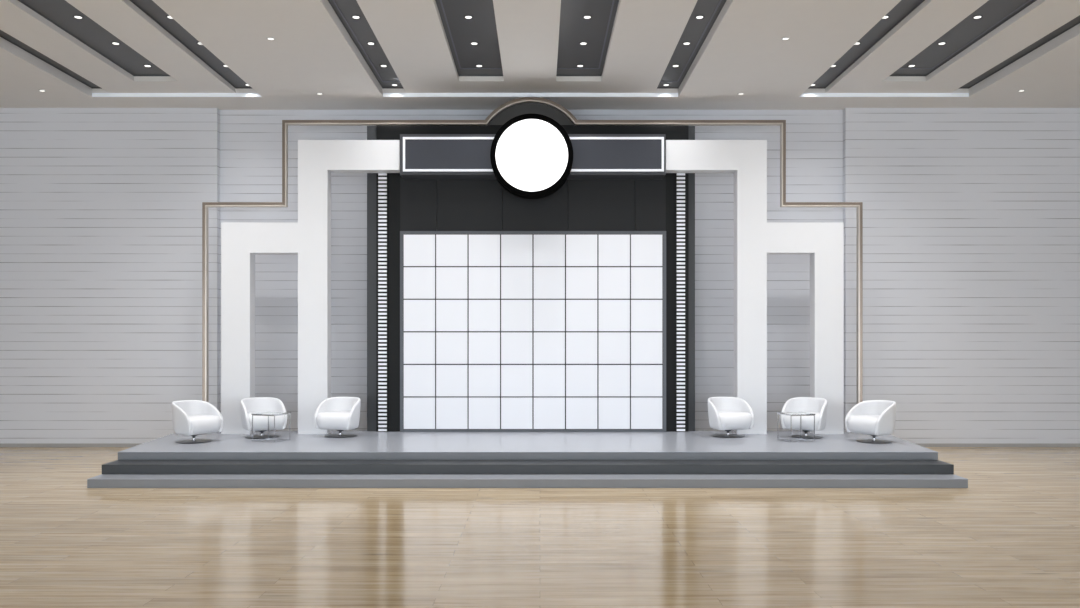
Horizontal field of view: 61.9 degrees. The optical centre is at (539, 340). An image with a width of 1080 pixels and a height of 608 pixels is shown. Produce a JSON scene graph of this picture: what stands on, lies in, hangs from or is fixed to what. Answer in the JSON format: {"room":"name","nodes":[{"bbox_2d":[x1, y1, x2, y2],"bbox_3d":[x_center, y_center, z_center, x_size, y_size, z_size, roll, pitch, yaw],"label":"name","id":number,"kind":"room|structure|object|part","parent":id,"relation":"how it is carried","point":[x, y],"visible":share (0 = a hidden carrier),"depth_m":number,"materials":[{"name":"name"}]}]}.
{"room":"studio","nodes":[
{"label":"studio","id":0,"kind":"room"},
{"bbox_2d":[0,108,1079,442],"bbox_3d":[-0.180,-1.550,18.030,30.400,7.500,0.400,0,0,0],"label":"wall","id":1,"kind":"structure","parent":0,"point":[971,216],"depth_m":17.83,"materials":[{"name":"grey wood"}]},
{"bbox_2d":[0,443,1079,446],"bbox_3d":[-0.180,2.065,17.823,30.000,0.070,0.015,0,0,0],"label":"baseboard","id":2,"kind":"structure","parent":1,"relation":"attached to","point":[1,444],"depth_m":17.82,"materials":[{"name":"paint"}]},
{"bbox_2d":[0,447,1079,607],"bbox_3d":[-0.180,2.150,6.565,30.000,0.100,23.130,0,0,0],"label":"floor","id":3,"kind":"structure","parent":0,"point":[1010,538],"depth_m":9.33,"materials":[{"name":"brown wood"}]},
{"bbox_2d":[87,431,967,487],"bbox_3d":[-0.189,1.905,15.008,13.321,0.391,4.303,0,0,0],"label":"stage","id":4,"kind":"object","parent":3,"relation":"on","point":[368,459],"visible":0.87,"depth_m":13.44,"materials":[{"name":"grey laminate"}]},
{"bbox_2d":[172,400,222,443],"bbox_3d":[-5.880,1.364,15.290,0.664,0.690,0.728,0,0,29],"label":"tub chair","id":5,"kind":"object","parent":4,"relation":"on","point":[193,418],"visible":1,"depth_m":15.21,"materials":[{"name":"white leather"}]},
{"bbox_2d":[178,415,220,435],"bbox_3d":[-5.854,1.427,15.276,0.605,0.295,0.625,0,0,29],"label":"seat cushion","id":6,"kind":"object","parent":5,"relation":"on","point":[188,425],"depth_m":15.03,"materials":[{"name":"white leather"}]},
{"bbox_2d":[241,397,286,438],"bbox_3d":[-4.950,1.364,16.024,0.728,0.690,0.664,0,0,-33],"label":"tub chair","id":7,"kind":"object","parent":4,"relation":"on","point":[249,406],"visible":0.94,"depth_m":15.92,"materials":[{"name":"leather"}]},
{"bbox_2d":[247,412,283,430],"bbox_3d":[-4.934,1.427,15.999,0.625,0.295,0.605,0,0,-33],"label":"seat cushion","id":8,"kind":"object","parent":7,"relation":"on","point":[260,423],"depth_m":15.75,"materials":[{"name":"white leather"}]},
{"bbox_2d":[251,412,290,442],"bbox_3d":[-4.600,1.472,15.412,0.468,0.474,0.468,0,0,19],"label":"side table","id":9,"kind":"object","parent":4,"relation":"on","point":[268,414],"visible":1,"depth_m":15.33,"materials":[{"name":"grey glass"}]},
{"bbox_3d":[-4.600,1.241,15.412,0.468,0.012,0.468,0,0,19],"label":"glass","id":10,"kind":"part","parent":9,"relation":"part of","materials":[{"name":"clear glass"}]},
{"bbox_3d":[-4.600,1.257,15.412,0.449,0.016,0.449,0,0,19],"label":"frame","id":11,"kind":"part","parent":9,"relation":"part of","materials":[{"name":"silver metal"}]},
{"bbox_3d":[-4.600,1.702,15.412,0.449,0.014,0.449,0,0,19],"label":"frame","id":12,"kind":"part","parent":9,"relation":"part of","materials":[{"name":"silver metal"}]},
{"bbox_2d":[221,140,399,433],"bbox_3d":[-4.221,-0.993,16.690,3.278,5.403,0.300,0,0,0],"label":"arch","id":13,"kind":"object","parent":4,"relation":"on","point":[309,238],"visible":0.95,"depth_m":16.54,"materials":[{"name":"white paint"}]},
{"bbox_3d":[-5.595,-0.234,16.690,0.530,3.887,0.300,0,0,0],"label":"leg","id":14,"kind":"part","parent":13,"relation":"part of","materials":[{"name":"white paint"}]},
{"bbox_3d":[-4.178,-0.993,16.690,0.543,5.403,0.300,0,0,0],"label":"leg","id":15,"kind":"part","parent":13,"relation":"part of","materials":[{"name":"white paint"}]},
{"bbox_2d":[314,397,360,437],"bbox_3d":[-3.584,1.364,16.159,0.728,0.690,0.664,0,0,15],"label":"tub chair","id":16,"kind":"object","parent":4,"relation":"on","point":[339,414],"visible":1,"depth_m":15.99,"materials":[{"name":"leather"}]},
{"bbox_2d":[316,411,351,429],"bbox_3d":[-3.592,1.427,16.130,0.625,0.295,0.605,0,0,15],"label":"seat cushion","id":17,"kind":"object","parent":16,"relation":"on","point":[328,420],"depth_m":15.87,"materials":[{"name":"white leather"}]},
{"bbox_2d":[378,173,386,431],"bbox_3d":[-2.958,-0.729,16.920,0.168,4.877,0.040,0,0,0],"label":"light","id":18,"kind":"object","parent":4,"relation":"on","point":[382,177],"visible":1,"depth_m":16.90,"materials":[{"name":"white"}]},
{"bbox_2d":[367,103,694,431],"bbox_3d":[-0.171,-1.407,17.025,6.214,6.232,0.170,0,0,0],"label":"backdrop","id":19,"kind":"structure","parent":4,"relation":"on","point":[412,204],"depth_m":16.98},
{"bbox_2d":[400,134,665,178],"bbox_3d":[-0.132,-3.411,16.685,4.855,0.738,0.510,0,0,0],"label":"header sign","id":20,"kind":"object","parent":19,"relation":"attached to","point":[422,156],"visible":0.81,"depth_m":16.44,"materials":[{"name":"grey"}]},
{"bbox_2d":[490,114,572,198],"bbox_3d":[-0.147,-3.336,16.290,1.493,1.493,0.280,0,0,0],"label":"round sign","id":21,"kind":"object","parent":20,"relation":"attached to","point":[531,155],"visible":1,"depth_m":16.15,"materials":[{"name":"white plastic"}]},
{"bbox_3d":[-0.121,-3.411,16.446,4.683,0.544,0.008,0,0,0],"label":"panel","id":22,"kind":"part","parent":20,"relation":"part of","materials":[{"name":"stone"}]},
{"bbox_3d":[-0.132,-2.607,16.960,4.999,1.073,0.040,0,0,0],"label":"fascia panel","id":23,"kind":"part","parent":19,"relation":"part of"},
{"bbox_2d":[202,97,862,403],"bbox_3d":[-0.141,-1.432,16.905,12.374,6.282,0.110,0,0,0],"label":"trim frame","id":24,"kind":"object","parent":4,"relation":"on","point":[285,123],"visible":0.94,"depth_m":16.86,"materials":[{"name":"brown metal"}]},
{"bbox_2d":[400,231,665,431],"bbox_3d":[-0.129,-0.177,16.910,4.995,3.772,0.060,0,0,0],"label":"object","id":25,"kind":"structure","parent":4,"relation":"on","point":[501,331],"depth_m":16.88,"materials":[{"name":"white glass"}]},
{"bbox_2d":[676,173,684,431],"bbox_3d":[2.647,-0.729,16.920,0.166,4.877,0.040,0,0,0],"label":"light","id":26,"kind":"object","parent":4,"relation":"on","point":[680,177],"visible":1,"depth_m":16.91,"materials":[{"name":"white"}]},
{"bbox_2d":[708,397,753,437],"bbox_3d":[3.374,1.364,16.159,0.728,0.690,0.664,0,0,-15],"label":"tub chair","id":27,"kind":"object","parent":4,"relation":"on","point":[727,414],"visible":1,"depth_m":15.99,"materials":[{"name":"leather"}]},
{"bbox_2d":[713,411,751,429],"bbox_3d":[3.382,1.427,16.130,0.625,0.295,0.605,0,0,-15],"label":"seat cushion","id":28,"kind":"object","parent":27,"relation":"on","point":[722,420],"depth_m":15.87,"materials":[{"name":"white leather"}]},
{"bbox_2d":[666,140,843,433],"bbox_3d":[3.948,-0.993,16.690,3.264,5.403,0.300,0,0,0],"label":"arch","id":29,"kind":"object","parent":4,"relation":"on","point":[755,238],"visible":0.93,"depth_m":16.54,"materials":[{"name":"white paint"}]},
{"bbox_3d":[3.898,-0.993,16.690,0.543,5.403,0.300,0,0,0],"label":"leg","id":30,"kind":"part","parent":29,"relation":"part of","materials":[{"name":"white paint"}]},
{"bbox_3d":[5.315,-0.234,16.690,0.530,3.887,0.300,0,0,0],"label":"leg","id":31,"kind":"part","parent":29,"relation":"part of","materials":[{"name":"white paint"}]},
{"bbox_2d":[777,412,815,442],"bbox_3d":[4.384,1.472,15.412,0.468,0.474,0.468,0,0,-14],"label":"side table","id":32,"kind":"object","parent":4,"relation":"on","point":[790,414],"visible":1,"depth_m":15.33,"materials":[{"name":"silver metal"}]},
{"bbox_3d":[4.118,1.478,15.572,0.013,0.462,0.013,0,0,-14],"label":"leg","id":33,"kind":"part","parent":32,"relation":"part of","materials":[{"name":"silver metal"}]},
{"bbox_3d":[4.224,1.478,15.146,0.013,0.462,0.013,0,0,-14],"label":"leg","id":34,"kind":"part","parent":32,"relation":"part of","materials":[{"name":"silver metal"}]},
{"bbox_3d":[4.384,1.257,15.412,0.449,0.016,0.449,0,0,-14],"label":"frame","id":35,"kind":"part","parent":32,"relation":"part of","materials":[{"name":"silver metal"}]},
{"bbox_3d":[4.384,1.702,15.412,0.449,0.014,0.449,0,0,-14],"label":"frame","id":36,"kind":"part","parent":32,"relation":"part of","materials":[{"name":"silver metal"}]},
{"bbox_3d":[4.384,1.241,15.412,0.468,0.012,0.468,0,0,-14],"label":"glass","id":37,"kind":"part","parent":32,"relation":"part of","materials":[{"name":"clear glass"}]},
{"bbox_2d":[781,397,826,438],"bbox_3d":[4.737,1.364,16.024,0.728,0.690,0.664,0,0,33],"label":"tub chair","id":38,"kind":"object","parent":4,"relation":"on","point":[818,406],"visible":0.94,"depth_m":15.92,"materials":[{"name":"leather"}]},
{"bbox_2d":[784,412,819,430],"bbox_3d":[4.720,1.427,15.999,0.625,0.295,0.605,0,0,33],"label":"seat cushion","id":39,"kind":"object","parent":38,"relation":"on","point":[807,422],"depth_m":15.74,"materials":[{"name":"white leather"}]},
{"bbox_2d":[845,400,895,443],"bbox_3d":[5.676,1.364,15.290,0.664,0.690,0.728,0,0,-29],"label":"tub chair","id":40,"kind":"object","parent":4,"relation":"on","point":[874,418],"visible":1,"depth_m":15.19,"materials":[{"name":"leather"}]},
{"bbox_2d":[847,415,889,435],"bbox_3d":[5.650,1.427,15.276,0.605,0.295,0.625,0,0,-29],"label":"seat cushion","id":41,"kind":"object","parent":40,"relation":"on","point":[873,425],"depth_m":15.03,"materials":[{"name":"white leather"}]},
{"bbox_2d":[0,0,1079,109],"bbox_3d":[-0.180,-4.725,6.490,30.000,0.210,22.980,0,0,0],"label":"ceiling","id":42,"kind":"structure","parent":0,"point":[524,46],"depth_m":14.51,"materials":[{"name":"paint"}]},
{"bbox_2d":[73,15,83,18],"bbox_3d":[-6.840,-4.794,13.330,0.144,0.012,0.144,0,0,0],"label":"recessed light","id":43,"kind":"object","parent":42,"relation":"in","point":[74,16],"visible":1,"depth_m":13.32,"materials":[{"name":"white"}]},
{"bbox_3d":[-6.870,-4.735,8.770,3.300,0.090,16.620,0,0,0],"label":"coffer panel","id":44,"kind":"part","parent":42,"relation":"part of","materials":[{"name":"paint"}]},
{"bbox_2d":[92,93,261,96],"bbox_3d":[-6.870,-4.657,17.030,3.200,0.066,0.020,0,0,0],"label":"light strip","id":45,"kind":"object","parent":42,"relation":"attached to","point":[93,94],"visible":0.86,"depth_m":17.02,"materials":[{"name":"white plastic"}]},
{"bbox_2d":[351,15,360,18],"bbox_3d":[-2.725,-4.794,13.330,0.144,0.012,0.144,0,0,0],"label":"recessed light","id":46,"kind":"object","parent":42,"relation":"in","point":[352,16],"visible":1,"depth_m":13.32,"materials":[{"name":"white"}]},
{"bbox_3d":[-2.726,-4.796,8.675,0.392,0.008,15.950,0,0,0],"label":"slot trim","id":47,"kind":"part","parent":42,"relation":"part of","materials":[{"name":"metal"}]},
{"bbox_2d":[464,15,472,18],"bbox_3d":[-1.060,-4.794,13.330,0.144,0.012,0.144,0,0,0],"label":"recessed light","id":48,"kind":"object","parent":42,"relation":"in","point":[465,16],"visible":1,"depth_m":13.32,"materials":[{"name":"white"}]},
{"bbox_3d":[-1.031,-4.796,8.680,0.762,0.008,14.360,0,0,0],"label":"slot trim","id":49,"kind":"part","parent":42,"relation":"part of","materials":[{"name":"metal"}]},
{"bbox_3d":[-0.180,-4.735,8.770,5.680,0.090,16.620,0,0,0],"label":"coffer panel","id":50,"kind":"part","parent":42,"relation":"part of","materials":[{"name":"paint"}]},
{"bbox_2d":[383,93,677,96],"bbox_3d":[-0.180,-4.657,17.030,5.580,0.066,0.020,0,0,0],"label":"light strip","id":51,"kind":"object","parent":42,"relation":"attached to","point":[384,94],"visible":1,"depth_m":17.02,"materials":[{"name":"white plastic"}]},
{"bbox_3d":[0.671,-4.796,8.680,0.762,0.008,14.360,0,0,0],"label":"slot trim","id":52,"kind":"part","parent":42,"relation":"part of","materials":[{"name":"metal"}]},
{"bbox_2d":[582,15,591,18],"bbox_3d":[0.700,-4.794,13.330,0.144,0.012,0.144,0,0,0],"label":"recessed light","id":53,"kind":"object","parent":42,"relation":"in","point":[585,16],"visible":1,"depth_m":13.32,"materials":[{"name":"white"}]},
{"bbox_3d":[2.366,-4.796,8.675,0.392,0.008,15.950,0,0,0],"label":"slot trim","id":54,"kind":"part","parent":42,"relation":"part of","materials":[{"name":"metal"}]},
{"bbox_2d":[695,15,704,18],"bbox_3d":[2.365,-4.794,13.330,0.144,0.012,0.144,0,0,0],"label":"recessed light","id":55,"kind":"object","parent":42,"relation":"in","point":[698,16],"visible":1,"depth_m":13.32,"materials":[{"name":"white"}]},
{"bbox_2d":[799,93,968,96],"bbox_3d":[6.510,-4.657,17.030,3.200,0.066,0.020,0,0,0],"label":"light strip","id":56,"kind":"object","parent":42,"relation":"attached to","point":[803,94],"visible":0.86,"depth_m":17.02,"materials":[{"name":"white plastic"}]},
{"bbox_3d":[6.510,-4.735,8.770,3.300,0.090,16.620,0,0,0],"label":"coffer panel","id":57,"kind":"part","parent":42,"relation":"part of","materials":[{"name":"paint"}]},
{"bbox_3d":[6.546,-4.796,8.680,0.732,0.008,14.360,0,0,0],"label":"slot trim","id":58,"kind":"part","parent":42,"relation":"part of","materials":[{"name":"metal"}]},
{"bbox_2d":[972,15,982,18],"bbox_3d":[6.480,-4.794,13.330,0.144,0.012,0.144,0,0,0],"label":"recessed light","id":59,"kind":"object","parent":42,"relation":"in","point":[977,16],"visible":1,"depth_m":13.32,"materials":[{"name":"white"}]}
]}

